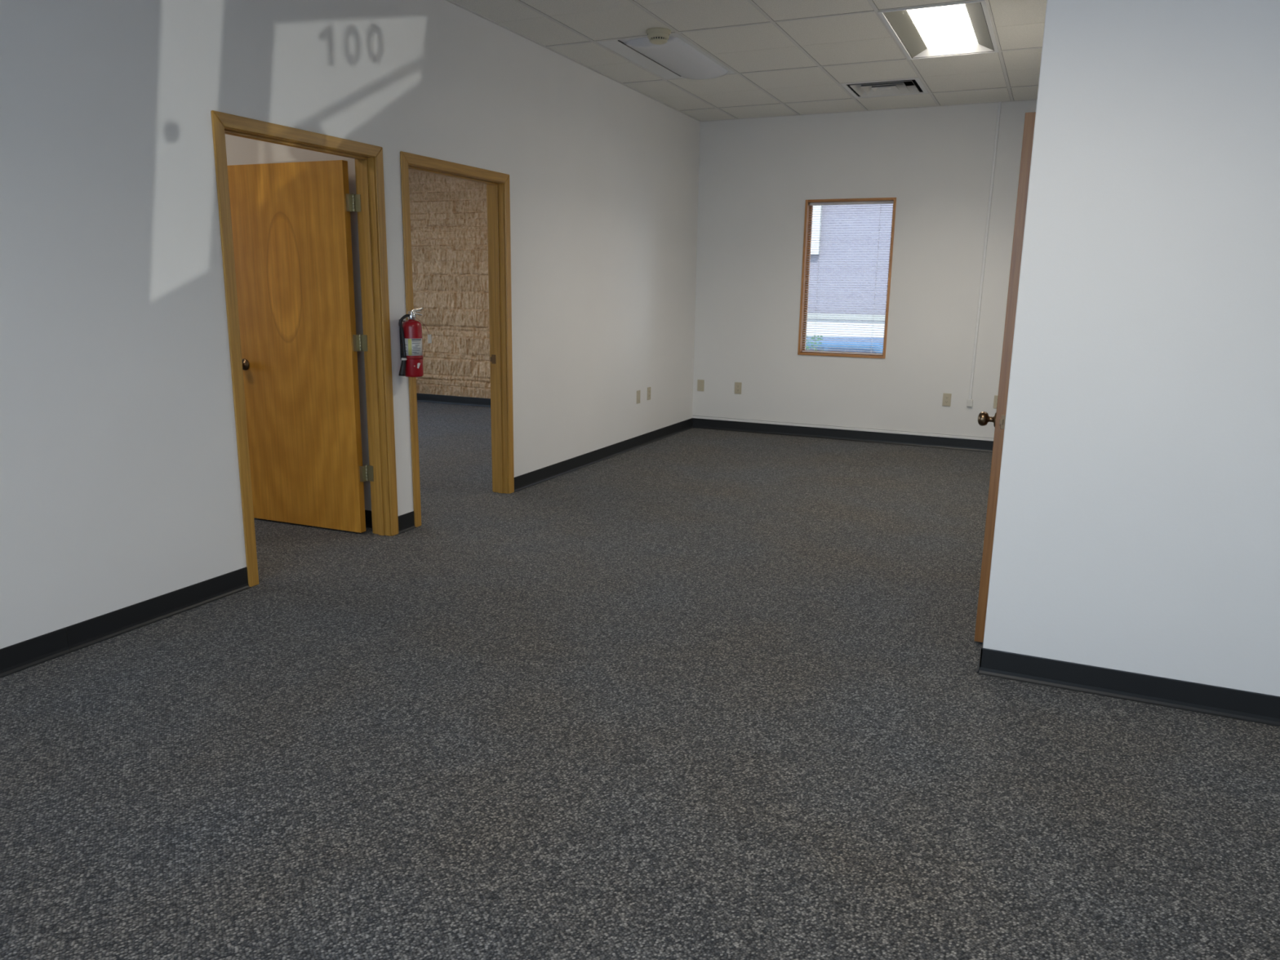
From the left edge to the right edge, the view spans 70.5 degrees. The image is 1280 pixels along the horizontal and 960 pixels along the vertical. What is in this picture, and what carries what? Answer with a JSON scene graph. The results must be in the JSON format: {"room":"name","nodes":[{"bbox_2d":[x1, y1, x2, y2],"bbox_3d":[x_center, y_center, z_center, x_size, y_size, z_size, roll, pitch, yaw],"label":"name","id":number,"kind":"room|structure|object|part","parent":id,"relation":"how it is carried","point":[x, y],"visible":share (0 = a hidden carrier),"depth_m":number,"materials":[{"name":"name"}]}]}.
{"room":"empty office","nodes":[
{"label":"empty office","id":0,"kind":"room"},
{"bbox_2d":[224,133,371,511],"bbox_3d":[-3.613,-1.427,5.975,4.780,3.002,0.100,6,13,24],"label":"wall","id":1,"kind":"structure","parent":0,"point":[239,150],"depth_m":5.12,"materials":[{"name":"beige paint"}]},
{"bbox_2d":[364,510,372,528],"bbox_3d":[-3.659,0.003,6.224,4.780,0.100,0.016,6,13,24],"label":"baseboard","id":2,"kind":"structure","parent":1,"relation":"attached to","point":[368,517],"depth_m":5.31,"materials":[{"name":"black plastic"}]},
{"bbox_2d":[0,0,700,648],"bbox_3d":[-1.455,-1.153,4.837,0.120,3.002,9.433,6,13,24],"label":"wall","id":3,"kind":"structure","parent":0,"point":[120,488],"depth_m":3.87,"materials":[{"name":"white paint"}]},
{"bbox_2d":[0,566,251,678],"bbox_3d":[-2.599,0.793,2.568,0.016,0.100,3.729,6,13,24],"label":"baseboard","id":4,"kind":"structure","parent":3,"relation":"attached to","point":[81,635],"depth_m":3.64,"materials":[{"name":"black plastic"}]},
{"bbox_2d":[210,110,398,586],"bbox_3d":[-2.035,-0.670,4.692,0.988,2.100,1.069,6,13,24],"label":"door","id":5,"kind":"structure","parent":3,"relation":"in","point":[286,237],"depth_m":5.01,"materials":[{"name":"brown wood"}]},
{"bbox_3d":[-2.299,-0.662,5.211,0.066,0.066,0.072,6,13,22],"label":"knob","id":6,"kind":"part","parent":5,"relation":"part of","materials":[{"name":"gold metal"}]},
{"bbox_3d":[-1.712,-0.635,4.548,0.012,2.100,1.069,6,13,24],"label":"casing","id":7,"kind":"part","parent":5,"relation":"part of","materials":[{"name":"brown wood"}]},
{"bbox_2d":[398,511,416,533],"bbox_3d":[-1.351,0.245,5.245,0.016,0.100,0.160,6,13,24],"label":"baseboard","id":8,"kind":"structure","parent":3,"relation":"attached to","point":[406,521],"depth_m":5.25,"materials":[{"name":"black plastic"}]},
{"bbox_2d":[398,307,431,377],"bbox_3d":[-1.249,-0.766,5.038,0.222,0.378,0.125,-6,14,-29],"label":"fire extinguisher","id":9,"kind":"object","parent":3,"relation":"attached to","point":[411,331],"visible":1,"depth_m":4.98,"materials":[{"name":"red metal"}]},
{"bbox_3d":[-1.241,-0.940,5.022,0.018,0.030,0.112,6,13,24],"label":"lever","id":10,"kind":"part","parent":9,"relation":"part of","materials":[{"name":"silver metal"}]},
{"bbox_2d":[400,151,514,527],"bbox_3d":[-1.144,-0.852,5.611,0.144,2.100,1.076,6,13,24],"label":"door frame","id":11,"kind":"structure","parent":3,"relation":"in","point":[498,188],"depth_m":5.92,"materials":[{"name":"brown wood"}]},
{"bbox_3d":[-1.204,-0.858,5.638,0.012,2.100,1.076,6,13,24],"label":"casing","id":12,"kind":"part","parent":11,"relation":"part of","materials":[{"name":"brown wood"}]},
{"bbox_3d":[-0.985,-0.810,6.078,0.044,0.060,0.004,6,13,24],"label":"strike plate","id":13,"kind":"part","parent":11,"relation":"part of","materials":[{"name":"gold metal"}]},
{"bbox_2d":[514,417,693,492],"bbox_3d":[-0.165,-0.276,7.790,0.016,0.100,3.419,6,13,24],"label":"baseboard","id":14,"kind":"structure","parent":3,"relation":"attached to","point":[536,477],"depth_m":7.37,"materials":[{"name":"black plastic"}]},
{"bbox_2d":[636,390,639,404],"bbox_3d":[-0.013,-0.736,8.030,0.008,0.116,0.072,6,13,24],"label":"wall plate","id":15,"kind":"object","parent":3,"relation":"attached to","point":[637,391],"visible":1,"depth_m":8.02,"materials":[{"name":"beige plastic"}]},
{"bbox_2d":[647,386,650,399],"bbox_3d":[0.083,-0.786,8.234,0.008,0.116,0.072,6,13,24],"label":"wall outlet","id":16,"kind":"object","parent":3,"relation":"attached to","point":[648,388],"visible":1,"depth_m":8.22,"materials":[{"name":"beige plastic"}]},
{"bbox_2d":[408,168,490,398],"bbox_3d":[-1.590,-2.316,10.317,4.780,3.002,0.077,6,13,24],"label":"stone wall","id":17,"kind":"structure","parent":0,"point":[449,215],"depth_m":10.61,"materials":[{"name":"beige stone"}]},
{"bbox_2d":[416,393,490,407],"bbox_3d":[-1.625,-0.891,10.587,4.780,0.100,0.016,6,13,24],"label":"baseboard","id":18,"kind":"structure","parent":17,"relation":"attached to","point":[446,399],"depth_m":10.86,"materials":[{"name":"black plastic"}]},
{"bbox_2d":[0,401,1279,959],"bbox_3d":[-0.451,0.451,4.866,12.400,0.120,10.133,6,13,24],"label":"floor","id":19,"kind":"structure","parent":0,"point":[694,693],"depth_m":2.78,"materials":[{"name":"carpet"}]},
{"bbox_2d":[445,0,1046,121],"bbox_3d":[1.807,-2.360,3.069,7.000,0.254,9.433,6,13,24],"label":"ceiling","id":20,"kind":"structure","parent":0,"point":[786,57],"depth_m":6.05,"materials":[{"name":"tile"}]},
{"bbox_2d":[645,27,671,44],"bbox_3d":[0.116,-2.777,5.678,0.156,0.069,0.156,6,13,24],"label":"smoke detector","id":21,"kind":"object","parent":20,"relation":"attached to","point":[658,36],"visible":1,"depth_m":5.63,"materials":[{"name":"beige plastic"}]},
{"bbox_2d":[596,33,735,79],"bbox_3d":[0.214,-2.953,6.344,0.573,0.093,1.167,6,13,24],"label":"ceiling light","id":22,"kind":"object","parent":20,"relation":"attached to","point":[677,58],"visible":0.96,"depth_m":6.23,"materials":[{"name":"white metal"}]},
{"bbox_2d":[840,78,928,97],"bbox_3d":[1.944,-3.151,7.167,0.590,0.114,0.570,6,13,24],"label":"ceiling vent","id":23,"kind":"object","parent":20,"relation":"in","point":[911,86],"visible":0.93,"depth_m":7.25,"materials":[{"name":"white metal"}]},
{"bbox_3d":[1.944,-3.100,7.178,0.090,0.006,0.070,6,13,24],"label":"plate","id":24,"kind":"part","parent":23,"relation":"part of","materials":[{"name":"white metal"}]},
{"bbox_2d":[877,0,998,59],"bbox_3d":[1.874,-2.801,5.601,0.581,0.081,1.183,6,13,24],"label":"ceiling light","id":25,"kind":"object","parent":20,"relation":"attached to","point":[966,28],"visible":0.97,"depth_m":5.65,"materials":[{"name":"white metal"}]},
{"bbox_2d":[906,4,977,48],"bbox_3d":[1.874,-2.810,5.600,0.320,0.001,1.060,6,13,24],"label":"diffuser","id":26,"kind":"object","parent":25,"relation":"attached to","point":[946,25],"depth_m":5.61,"materials":[{"name":"white plastic"}]},
{"bbox_2d":[692,100,1036,438],"bbox_3d":[2.082,-1.867,8.458,3.490,3.002,0.220,6,13,24],"label":"wall","id":27,"kind":"structure","parent":0,"point":[757,176],"depth_m":8.32,"materials":[{"name":"white paint"}]},
{"bbox_2d":[697,379,704,391],"bbox_3d":[0.616,-0.960,9.199,0.072,0.116,0.008,6,13,24],"label":"wall plate","id":28,"kind":"object","parent":27,"relation":"attached to","point":[700,383],"visible":1,"depth_m":9.20,"materials":[{"name":"beige plastic"}]},
{"bbox_2d":[734,382,742,394],"bbox_3d":[0.978,-0.916,9.039,0.072,0.116,0.008,6,13,24],"label":"wall outlet","id":29,"kind":"object","parent":27,"relation":"attached to","point":[737,384],"visible":1,"depth_m":9.04,"materials":[{"name":"beige plastic"}]},
{"bbox_2d":[692,417,993,452],"bbox_3d":[2.012,-0.427,8.653,3.250,0.100,0.016,6,13,24],"label":"baseboard","id":30,"kind":"structure","parent":27,"relation":"attached to","point":[769,428],"depth_m":8.67,"materials":[{"name":"black plastic"}]},
{"bbox_2d":[692,415,993,440],"bbox_3d":[2.013,-0.489,8.642,3.249,0.026,0.013,6,13,24],"label":"wire raceway","id":31,"kind":"object","parent":27,"relation":"attached to","point":[693,416],"visible":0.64,"depth_m":8.65,"materials":[{"name":"white plastic"}]},
{"bbox_2d":[797,197,896,358],"bbox_3d":[1.933,-1.877,8.469,0.826,1.432,0.140,6,13,24],"label":"window","id":32,"kind":"structure","parent":27,"relation":"in","point":[807,223],"depth_m":8.53,"materials":[{"name":"brown wood"}]},
{"bbox_2d":[801,200,893,355],"bbox_3d":[1.931,-1.879,8.465,0.774,1.381,0.027,6,13,24],"label":"window blind","id":33,"kind":"object","parent":32,"relation":"attached to","point":[821,204],"visible":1,"depth_m":8.46,"materials":[{"name":"white plastic"}]},
{"bbox_3d":[1.921,-1.208,8.607,0.774,0.010,0.024,6,13,24],"label":"rail","id":34,"kind":"part","parent":33,"relation":"part of","materials":[{"name":"white"}]},
{"bbox_3d":[1.941,-2.542,8.325,0.774,0.025,0.026,6,13,24],"label":"head rail","id":35,"kind":"part","parent":33,"relation":"part of","materials":[{"name":"white"}]},
{"bbox_2d":[942,393,951,406],"bbox_3d":[2.788,-0.729,8.234,0.072,0.116,0.008,6,13,24],"label":"wall outlet","id":36,"kind":"object","parent":27,"relation":"attached to","point":[946,397],"visible":1,"depth_m":8.23,"materials":[{"name":"beige plastic"}]},
{"bbox_2d":[966,102,1001,406],"bbox_3d":[2.989,-1.918,7.889,0.061,2.573,0.022,6,13,24],"label":"cable raceway","id":37,"kind":"object","parent":27,"relation":"attached to","point":[970,402],"visible":1,"depth_m":7.87,"materials":[{"name":"white plastic"}]},
{"bbox_2d":[993,395,997,408],"bbox_3d":[3.184,-0.693,8.057,0.072,0.116,0.008,6,13,24],"label":"wall outlet","id":38,"kind":"object","parent":27,"relation":"attached to","point":[995,402],"visible":0.35,"depth_m":8.06,"materials":[{"name":"beige plastic"}]},
{"bbox_2d":[982,0,1279,696],"bbox_3d":[3.059,-0.565,2.380,3.810,3.002,0.120,6,13,24],"label":"wall partition","id":39,"kind":"structure","parent":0,"point":[1137,527],"depth_m":2.98,"materials":[{"name":"white paint"}]},
{"bbox_2d":[975,640,1279,726],"bbox_3d":[3.027,0.855,2.677,3.826,0.100,0.136,6,13,24],"label":"baseboard","id":40,"kind":"structure","parent":39,"relation":"attached to","point":[1244,705],"depth_m":3.19,"materials":[{"name":"black plastic"}]},
{"bbox_3d":[2.515,-1.217,5.417,0.120,3.002,5.078,6,13,24],"label":"wall","id":41,"kind":"structure","parent":0,"visible":0},
{"bbox_2d":[973,111,1035,642],"bbox_3d":[1.642,-0.439,3.858,0.295,2.100,1.008,6,13,24],"label":"door","id":42,"kind":"structure","parent":41,"relation":"in","point":[998,420],"depth_m":3.45,"materials":[{"name":"brown wood"}]},
{"bbox_3d":[1.368,-0.240,3.566,0.072,0.066,0.066,7,13,27],"label":"knob","id":43,"kind":"part","parent":42,"relation":"part of","materials":[{"name":"gold metal"}]},
{"bbox_3d":[1.395,-0.222,3.481,0.025,0.055,0.010,7,13,27],"label":"latch plate","id":44,"kind":"part","parent":42,"relation":"part of","materials":[{"name":"gold metal"}]},
{"label":"outside","id":45,"kind":"structure","parent":0,"visible":0},
{"bbox_3d":[11.302,-4.252,32.677,80.000,0.100,50.817,6,13,24],"label":"ground","id":46,"kind":"structure","parent":45,"visible":0},
{"bbox_2d":[805,335,823,350],"bbox_3d":[2.085,-0.843,11.187,0.495,1.868,0.486,6,13,24],"label":"shrub","id":47,"kind":"object","parent":46,"relation":"on","point":[815,343],"visible":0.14,"depth_m":10.99,"materials":[{"name":"green plant"}]},
{"bbox_2d":[805,336,884,352],"bbox_3d":[2.986,-1.439,14.565,4.450,1.660,1.765,6,13,24],"label":"parked car","id":48,"kind":"object","parent":46,"relation":"on","point":[853,341],"visible":0.02,"depth_m":13.57,"materials":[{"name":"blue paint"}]},
{"bbox_2d":[806,204,893,337],"bbox_3d":[5.533,-7.145,23.921,28.000,8.980,6.160,6,13,24],"label":"brick building","id":49,"kind":"structure","parent":46,"relation":"on","point":[866,229],"depth_m":21.34,"materials":[{"name":"grey"}]},
{"bbox_3d":[3.889,-7.731,21.212,0.880,4.760,0.140,6,13,24],"label":"white panel","id":50,"kind":"part","parent":49,"relation":"part of","materials":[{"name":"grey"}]}
]}

